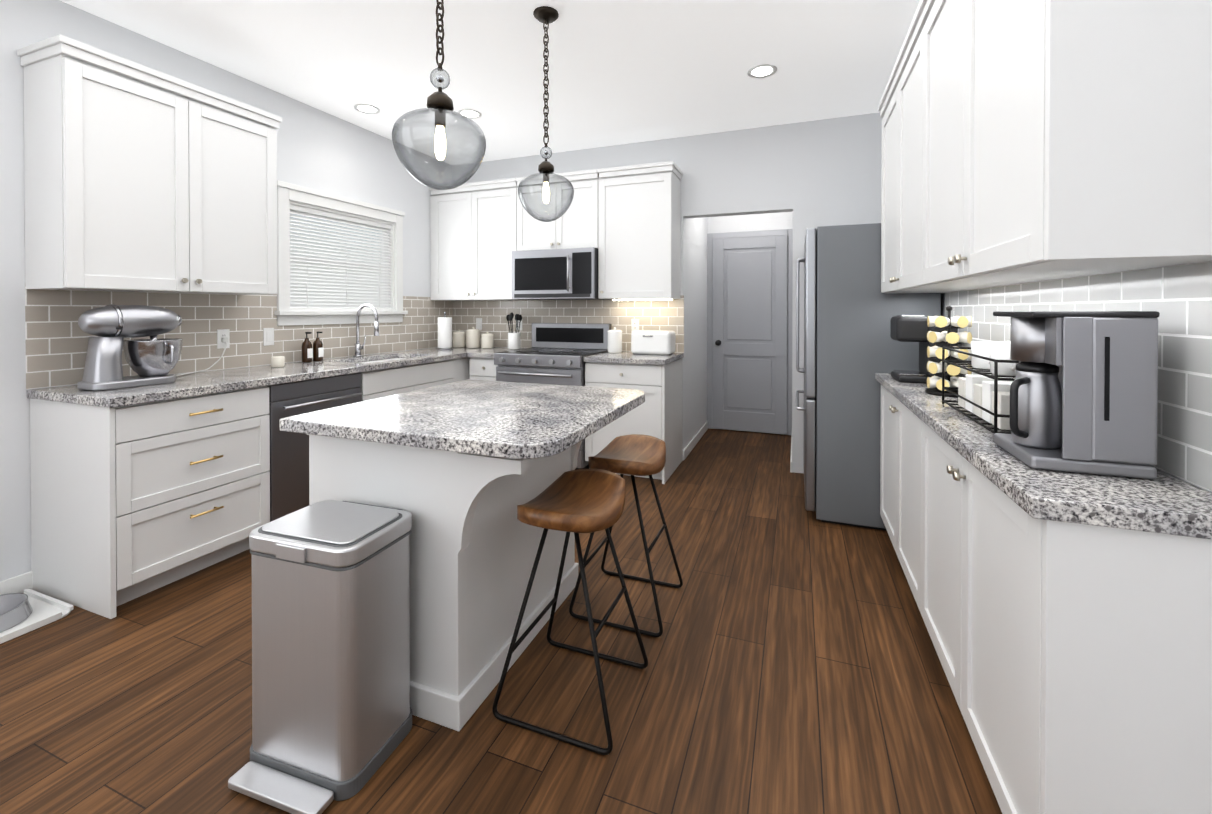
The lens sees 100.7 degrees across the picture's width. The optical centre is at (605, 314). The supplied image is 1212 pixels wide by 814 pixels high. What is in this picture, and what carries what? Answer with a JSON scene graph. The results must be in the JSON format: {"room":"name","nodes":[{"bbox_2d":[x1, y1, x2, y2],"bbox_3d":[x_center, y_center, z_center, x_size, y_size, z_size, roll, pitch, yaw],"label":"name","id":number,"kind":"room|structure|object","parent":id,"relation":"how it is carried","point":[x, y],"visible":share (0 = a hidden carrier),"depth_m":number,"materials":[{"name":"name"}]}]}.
{"room":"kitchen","nodes":[
{"label":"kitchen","id":0,"kind":"room"},
{"bbox_2d":[0,0,452,581],"bbox_3d":[-2.762,-0.112,2.080,0.122,2.740,6.720,0,0,21],"label":"wall","id":1,"kind":"structure","parent":0,"point":[318,150],"depth_m":2.84,"materials":[{"name":"white paint"}]},
{"bbox_2d":[0,571,32,594],"bbox_3d":[-3.248,1.226,0.632,0.013,0.085,3.590,0,0,21],"label":"baseboard","id":2,"kind":"structure","parent":1,"relation":"attached to","point":[21,583],"depth_m":2.24,"materials":[{"name":"white wood"}]},
{"bbox_2d":[17,35,281,294],"bbox_3d":[-2.290,-0.652,2.640,0.359,1.070,0.980,0,0,21],"label":"upper cabinet","id":3,"kind":"object","parent":1,"relation":"attached to","point":[139,177],"visible":1,"depth_m":2.40,"materials":[{"name":"white wood"}]},
{"bbox_2d":[217,329,229,348],"bbox_3d":[-2.324,0.150,3.050,0.008,0.116,0.070,0,0,21],"label":"electrical outlet","id":4,"kind":"object","parent":1,"relation":"attached to","point":[221,333],"visible":0.79,"depth_m":3.04,"materials":[{"name":"white plastic"}]},
{"bbox_2d":[263,328,273,345],"bbox_3d":[-2.224,0.148,3.311,0.008,0.116,0.070,0,0,21],"label":"electrical outlet","id":5,"kind":"object","parent":1,"relation":"attached to","point":[268,336],"visible":1,"depth_m":3.31,"materials":[{"name":"white plastic"}]},
{"bbox_2d":[274,180,407,325],"bbox_3d":[-2.033,-0.411,3.906,0.165,0.970,1.175,0,0,21],"label":"window","id":6,"kind":"structure","parent":1,"relation":"in","point":[319,294],"depth_m":3.81,"materials":[{"name":"white"}]},
{"bbox_2d":[60,0,919,164],"bbox_3d":[-0.623,-1.521,1.860,4.270,0.080,8.090,0,0,21],"label":"ceiling","id":7,"kind":"structure","parent":0,"point":[620,72],"depth_m":2.92,"materials":[{"name":"white paint"}]},
{"bbox_2d":[392,0,485,189],"bbox_3d":[-0.513,-0.933,1.550,0.276,1.090,0.276,0,0,21],"label":"pendant light","id":8,"kind":"object","parent":7,"relation":"hanging from","point":[439,103],"visible":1,"depth_m":1.54,"materials":[{"name":"clear glass"}]},
{"bbox_2d":[518,6,573,221],"bbox_3d":[-0.296,-0.972,2.484,0.276,1.025,0.276,0,0,21],"label":"pendant light","id":9,"kind":"object","parent":7,"relation":"hanging from","point":[544,15],"visible":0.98,"depth_m":2.48,"materials":[{"name":"glass"}]},
{"bbox_2d":[354,64,776,118],"bbox_3d":[-0.757,-1.482,2.393,2.896,0.006,5.526,0,0,21],"label":"recessed lights","id":10,"kind":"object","parent":7,"relation":"attached to","point":[763,71],"depth_m":3.58,"materials":[{"name":"white"}]},
{"bbox_2d":[0,429,1001,813],"bbox_3d":[-0.623,1.284,1.881,4.270,0.050,8.090,0,0,21],"label":"floor","id":11,"kind":"structure","parent":0,"point":[794,665],"depth_m":1.66,"materials":[{"name":"brown wood"}]},
{"bbox_2d":[0,588,72,643],"bbox_3d":[-2.551,1.220,1.833,0.400,0.078,0.750,0,0,21],"label":"pet bowls","id":12,"kind":"object","parent":11,"relation":"on","point":[28,610],"visible":0.98,"depth_m":2.07,"materials":[{"name":"white"}]},
{"bbox_2d":[27,384,274,618],"bbox_3d":[-2.211,0.817,2.489,0.621,0.875,0.673,0,0,21],"label":"base cabinet","id":13,"kind":"object","parent":11,"relation":"on","point":[138,491],"depth_m":2.23,"materials":[{"name":"white wood"}]},
{"bbox_2d":[27,346,500,407],"bbox_3d":[-1.788,0.351,3.564,0.645,0.040,3.011,0,0,21],"label":"countertop","id":14,"kind":"structure","parent":13,"relation":"on","point":[234,379],"depth_m":2.69,"materials":[{"name":"grey stone"}]},
{"bbox_2d":[77,304,182,390],"bbox_3d":[-2.245,0.146,2.400,0.269,0.384,0.383,0,0,21],"label":"stand mixer","id":15,"kind":"object","parent":14,"relation":"on","point":[153,360],"visible":1,"depth_m":2.35,"materials":[{"name":"silver metal"}]},
{"bbox_2d":[176,337,227,375],"bbox_3d":[-2.291,0.237,2.833,0.214,0.191,0.412,0,0,21],"label":"cord","id":16,"kind":"object","parent":14,"relation":"on","point":[224,339],"visible":0.92,"depth_m":2.98,"materials":[{"name":"white plastic"}]},
{"bbox_2d":[271,356,284,367],"bbox_3d":[-2.072,0.300,3.169,0.074,0.066,0.074,0,0,21],"label":"candle jar","id":17,"kind":"object","parent":14,"relation":"on","point":[277,361],"visible":1,"depth_m":3.14,"materials":[{"name":"beige ceramic"}]},
{"bbox_2d":[302,332,316,362],"bbox_3d":[-2.062,0.227,3.464,0.070,0.208,0.061,0,0,9],"label":"soap bottle","id":18,"kind":"object","parent":14,"relation":"on","point":[315,352],"depth_m":3.45,"materials":[{"name":"brown glass"}]},
{"bbox_2d":[317,331,323,360],"bbox_3d":[-2.032,0.226,3.544,0.070,0.208,0.061,0,0,9],"label":"soap bottle","id":19,"kind":"object","parent":14,"relation":"on","point":[320,349],"depth_m":3.53,"materials":[{"name":"brown glass"}]},
{"bbox_2d":[353,304,378,355],"bbox_3d":[-1.836,0.124,3.885,0.240,0.411,0.112,0,0,21],"label":"faucet","id":20,"kind":"object","parent":14,"relation":"on","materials":[{"name":"silver metal"}]},
{"bbox_2d":[351,356,406,363],"bbox_3d":[-1.689,0.466,3.805,0.424,0.216,0.724,0,0,21],"label":"sink","id":21,"kind":"object","parent":14,"relation":"in","point":[380,357],"depth_m":4.04,"materials":[{"name":"silver metal"}]},
{"bbox_2d":[436,312,452,349],"bbox_3d":[-1.480,0.149,4.612,0.150,0.347,0.150,0,0,21],"label":"paper towel","id":22,"kind":"object","parent":14,"relation":"on","point":[444,332],"visible":1,"depth_m":4.56,"materials":[{"name":"white paper"}]},
{"bbox_2d":[452,329,461,347],"bbox_3d":[-1.419,0.232,4.856,0.125,0.176,0.125,0,0,12],"label":"canister","id":23,"kind":"object","parent":14,"relation":"on","point":[457,335],"depth_m":4.80,"materials":[{"name":"beige ceramic"}]},
{"bbox_2d":[462,327,478,347],"bbox_3d":[-1.270,0.220,4.799,0.133,0.201,0.133,0,0,12],"label":"canister","id":24,"kind":"object","parent":14,"relation":"on","point":[469,338],"depth_m":4.74,"materials":[{"name":"beige ceramic"}]},
{"bbox_2d":[477,330,493,348],"bbox_3d":[-1.120,0.241,4.743,0.117,0.161,0.117,0,0,12],"label":"canister","id":25,"kind":"object","parent":14,"relation":"on","point":[487,339],"depth_m":4.70,"materials":[{"name":"beige ceramic"}]},
{"bbox_2d":[267,373,361,521],"bbox_3d":[-1.942,0.815,3.075,0.636,0.871,0.606,0,0,21],"label":"dishwasher","id":26,"kind":"object","parent":11,"relation":"on","point":[289,472],"visible":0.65,"depth_m":2.82,"materials":[{"name":"black metal"}]},
{"bbox_2d":[228,500,411,813],"bbox_3d":[-0.807,0.933,1.448,0.372,0.659,0.359,0,0,18],"label":"trash can","id":27,"kind":"object","parent":11,"relation":"on","point":[331,715],"visible":1,"depth_m":1.35,"materials":[{"name":"metal"}]},
{"bbox_2d":[299,360,458,400],"bbox_3d":[-1.706,0.807,3.815,0.621,0.875,0.937,0,0,21],"label":"base cabinet","id":28,"kind":"object","parent":11,"relation":"on","point":[392,381],"depth_m":3.64,"materials":[{"name":"white wood"}]},
{"bbox_2d":[279,379,644,730],"bbox_3d":[-0.444,0.801,1.964,0.996,0.915,1.020,0,0,21],"label":"kitchen island","id":29,"kind":"object","parent":11,"relation":"on","point":[460,471],"visible":0.85,"depth_m":1.63,"materials":[{"name":"white wood"}]},
{"bbox_2d":[459,356,469,380],"bbox_3d":[-1.412,0.801,4.588,0.621,0.875,0.836,0,0,21],"label":"base cabinet","id":30,"kind":"object","parent":11,"relation":"on","point":[463,364],"depth_m":4.30,"materials":[{"name":"white wood"}]},
{"bbox_2d":[468,356,497,380],"bbox_3d":[-0.922,0.802,4.518,0.289,0.876,0.620,0,0,21],"label":"base cabinet","id":31,"kind":"object","parent":11,"relation":"on","point":[478,369],"depth_m":4.23,"materials":[{"name":"white wood"}]},
{"bbox_2d":[468,348,524,359],"bbox_3d":[-0.926,0.344,4.503,0.289,0.040,0.644,0,0,21],"label":"countertop","id":32,"kind":"structure","parent":31,"relation":"on","point":[487,354],"depth_m":4.24,"materials":[{"name":"grey stone"}]},
{"bbox_2d":[506,313,521,348],"bbox_3d":[-0.850,0.153,4.650,0.138,0.338,0.116,0,0,21],"label":"utensil crock","id":33,"kind":"object","parent":32,"relation":"on","point":[513,340],"visible":1,"depth_m":4.61,"materials":[{"name":"white ceramic"}]},
{"bbox_2d":[494,323,610,469],"bbox_3d":[-0.441,0.664,4.275,0.773,1.155,0.731,0,0,21],"label":"range","id":34,"kind":"object","parent":11,"relation":"on","point":[556,353],"visible":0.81,"depth_m":4.08,"materials":[{"name":"metal"}]},
{"bbox_2d":[492,468,647,754],"bbox_3d":[-0.103,0.919,1.670,0.401,0.682,0.430,0,0,21],"label":"stool","id":35,"kind":"object","parent":11,"relation":"on","point":[578,501],"visible":1,"depth_m":1.58,"materials":[{"name":"brown wood"}]},
{"bbox_2d":[569,434,682,636],"bbox_3d":[0.099,0.915,2.187,0.401,0.682,0.430,0,0,21],"label":"stool","id":36,"kind":"object","parent":11,"relation":"on","point":[632,455],"visible":0.96,"depth_m":2.10,"materials":[{"name":"brown wood"}]},
{"bbox_2d":[585,356,683,483],"bbox_3d":[0.241,0.805,4.075,0.635,0.876,0.620,0,0,21],"label":"base cabinet","id":37,"kind":"object","parent":11,"relation":"on","point":[658,381],"depth_m":3.79,"materials":[{"name":"white wood"}]},
{"bbox_2d":[584,352,683,363],"bbox_3d":[0.242,0.347,4.059,0.647,0.040,0.644,0,0,21],"label":"countertop","id":38,"kind":"structure","parent":37,"relation":"on","point":[624,357],"depth_m":3.82,"materials":[{"name":"grey stone"}]},
{"bbox_2d":[607,327,621,352],"bbox_3d":[0.075,0.217,4.256,0.126,0.216,0.126,0,0,21],"label":"canister","id":39,"kind":"object","parent":38,"relation":"on","point":[614,340],"visible":1,"depth_m":4.20,"materials":[{"name":"white ceramic"}]},
{"bbox_2d":[631,330,675,354],"bbox_3d":[0.391,0.231,4.146,0.330,0.190,0.241,0,0,21],"label":"bread box","id":40,"kind":"object","parent":38,"relation":"on","point":[658,342],"visible":1,"depth_m":4.05,"materials":[{"name":"white metal"}]},
{"bbox_2d":[796,223,940,529],"bbox_3d":[1.664,0.361,3.337,0.749,1.775,0.910,0,0,21],"label":"fridge","id":41,"kind":"object","parent":11,"relation":"on","point":[852,347],"visible":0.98,"depth_m":2.94,"materials":[{"name":"grey metal"}]},
{"bbox_2d":[880,385,910,588],"bbox_3d":[1.528,0.818,2.317,0.316,0.876,1.069,0,0,21],"label":"base cabinet","id":42,"kind":"object","parent":11,"relation":"on","point":[895,422],"depth_m":2.40,"materials":[{"name":"white wood"}]},
{"bbox_2d":[911,413,1211,813],"bbox_3d":[1.186,0.825,1.419,0.316,0.876,1.089,0,0,21],"label":"base cabinet","id":43,"kind":"object","parent":11,"relation":"on","point":[1067,618],"depth_m":0.96,"materials":[{"name":"white wood"}]},
{"bbox_2d":[875,373,1211,540],"bbox_3d":[1.340,0.364,1.857,0.343,0.040,2.055,0,0,21],"label":"countertop","id":44,"kind":"structure","parent":43,"relation":"on","point":[1166,505],"depth_m":1.02,"materials":[{"name":"grey stone"}]},
{"bbox_2d":[890,315,957,382],"bbox_3d":[1.607,0.172,2.554,0.255,0.332,0.230,0,0,21],"label":"coffee maker","id":45,"kind":"object","parent":44,"relation":"on","point":[910,328],"visible":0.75,"depth_m":2.48,"materials":[{"name":"black plastic"}]},
{"bbox_2d":[925,306,971,396],"bbox_3d":[1.464,0.152,2.143,0.170,0.377,0.170,0,0,21],"label":"carousel","id":46,"kind":"object","parent":44,"relation":"on","point":[948,337],"visible":0.79,"depth_m":2.11,"materials":[{"name":"black metal"}]},
{"bbox_2d":[942,341,1018,433],"bbox_3d":[1.278,0.217,1.626,0.198,0.255,0.547,0,0,21],"label":"rack","id":47,"kind":"object","parent":44,"relation":"on","point":[983,395],"visible":0.5,"depth_m":1.55,"materials":[{"name":"black metal"}]},
{"bbox_2d":[993,311,1159,479],"bbox_3d":[1.087,0.170,1.201,0.237,0.355,0.242,0,0,21],"label":"coffee maker","id":48,"kind":"object","parent":44,"relation":"on","point":[1084,392],"visible":1,"depth_m":1.09,"materials":[{"name":"metal"}]},
{"bbox_2d":[452,112,882,472],"bbox_3d":[0.349,-0.130,4.426,4.030,2.740,0.122,0,0,21],"label":"wall","id":49,"kind":"structure","parent":0,"point":[817,173],"depth_m":4.08,"materials":[{"name":"white paint"}]},
{"bbox_2d":[429,177,520,300],"bbox_3d":[-1.146,-0.666,4.748,0.996,1.068,0.331,0,0,21],"label":"upper cabinet","id":50,"kind":"object","parent":49,"relation":"attached to","point":[475,227],"depth_m":4.59,"materials":[{"name":"white wood"}]},
{"bbox_2d":[476,318,481,329],"bbox_3d":[-1.259,0.096,4.969,0.070,0.116,0.008,0,0,21],"label":"electrical outlet","id":51,"kind":"object","parent":49,"relation":"attached to","point":[479,323],"visible":0.9,"depth_m":4.97,"materials":[{"name":"white plastic"}]},
{"bbox_2d":[516,320,521,329],"bbox_3d":[-0.833,0.097,4.807,0.070,0.116,0.008,0,0,21],"label":"electrical outlet","id":52,"kind":"object","parent":49,"relation":"attached to","point":[520,325],"visible":0.58,"depth_m":4.80,"materials":[{"name":"white plastic"}]},
{"bbox_2d":[521,169,596,250],"bbox_3d":[-0.370,-0.875,4.451,0.773,0.646,0.331,0,0,21],"label":"upper cabinet","id":53,"kind":"object","parent":49,"relation":"attached to","point":[577,228],"depth_m":4.28,"materials":[{"name":"white wood"}]},
{"bbox_2d":[512,247,609,299],"bbox_3d":[-0.395,-0.339,4.389,0.769,0.418,0.467,0,0,21],"label":"microwave","id":54,"kind":"object","parent":53,"relation":"attached to","point":[561,274],"visible":0.96,"depth_m":4.20,"materials":[{"name":"silver metal"}]},
{"bbox_2d":[631,319,638,331],"bbox_3d":[0.256,0.100,4.393,0.070,0.116,0.008,0,0,21],"label":"electrical outlet","id":55,"kind":"object","parent":49,"relation":"attached to","point":[634,324],"visible":0.88,"depth_m":4.39,"materials":[{"name":"white plastic"}]},
{"bbox_2d":[597,161,680,300],"bbox_3d":[0.257,-0.662,4.214,0.675,1.068,0.331,0,0,21],"label":"upper cabinet","id":56,"kind":"object","parent":49,"relation":"attached to","point":[625,221],"depth_m":4.06,"materials":[{"name":"white wood"}]},
{"bbox_2d":[790,434,791,472],"bbox_3d":[1.678,1.197,4.529,0.013,0.085,1.263,0,0,21],"label":"baseboard","id":57,"kind":"structure","parent":49,"relation":"attached to","point":[791,434],"depth_m":4.03,"materials":[{"name":"white wood"}]},
{"bbox_2d":[686,217,707,445],"bbox_3d":[0.859,-0.134,4.966,0.120,2.740,1.250,0,0,21],"label":"wall","id":58,"kind":"structure","parent":0,"point":[696,321],"depth_m":4.82,"materials":[{"name":"white paint"}]},
{"bbox_2d":[682,421,707,459],"bbox_3d":[0.868,1.195,4.838,0.033,0.085,1.263,0,0,21],"label":"baseboard","id":59,"kind":"structure","parent":58,"relation":"attached to","point":[697,437],"depth_m":4.68,"materials":[{"name":"white wood"}]},
{"bbox_2d":[708,212,792,434],"bbox_3d":[1.523,-0.137,5.318,0.870,2.740,0.120,0,0,21],"label":"wall","id":60,"kind":"structure","parent":0,"point":[755,222],"depth_m":5.23,"materials":[{"name":"white paint"}]},
{"bbox_2d":[712,235,786,433],"bbox_3d":[1.480,0.210,5.209,0.752,2.024,0.108,0,0,21],"label":"hall door","id":61,"kind":"structure","parent":60,"relation":"in","point":[749,333],"depth_m":5.23,"materials":[{"name":"grey wood"}]},
{"bbox_2d":[707,229,792,434],"bbox_3d":[1.495,0.184,5.256,0.874,2.100,0.018,0,0,21],"label":"door frame","id":62,"kind":"structure","parent":60,"relation":"attached to","point":[712,236],"depth_m":5.25,"materials":[{"name":"grey wood"}]},
{"bbox_2d":[941,261,1211,492],"bbox_3d":[1.114,-0.101,0.605,0.122,2.740,6.720,0,0,21],"label":"wall","id":63,"kind":"structure","parent":0,"point":[1178,298],"depth_m":1.11,"materials":[{"name":"tile"}]},
{"bbox_2d":[878,20,981,292],"bbox_3d":[1.528,-0.648,2.306,0.316,1.068,1.069,0,0,21],"label":"upper cabinet","id":64,"kind":"object","parent":63,"relation":"attached to","point":[896,106],"depth_m":2.36,"materials":[{"name":"white wood"}]},
{"bbox_2d":[914,0,1211,287],"bbox_3d":[1.186,-0.641,1.409,0.316,1.068,1.089,0,0,21],"label":"upper cabinet","id":65,"kind":"object","parent":63,"relation":"attached to","point":[1027,141],"depth_m":0.96,"materials":[{"name":"white wood"}]},
{"label":"outside","id":66,"kind":"structure","parent":0,"visible":0},
{"bbox_2d":[290,213,380,272],"bbox_3d":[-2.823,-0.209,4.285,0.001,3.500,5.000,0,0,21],"label":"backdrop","id":67,"kind":"structure","parent":66,"point":[333,238],"depth_m":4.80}
]}

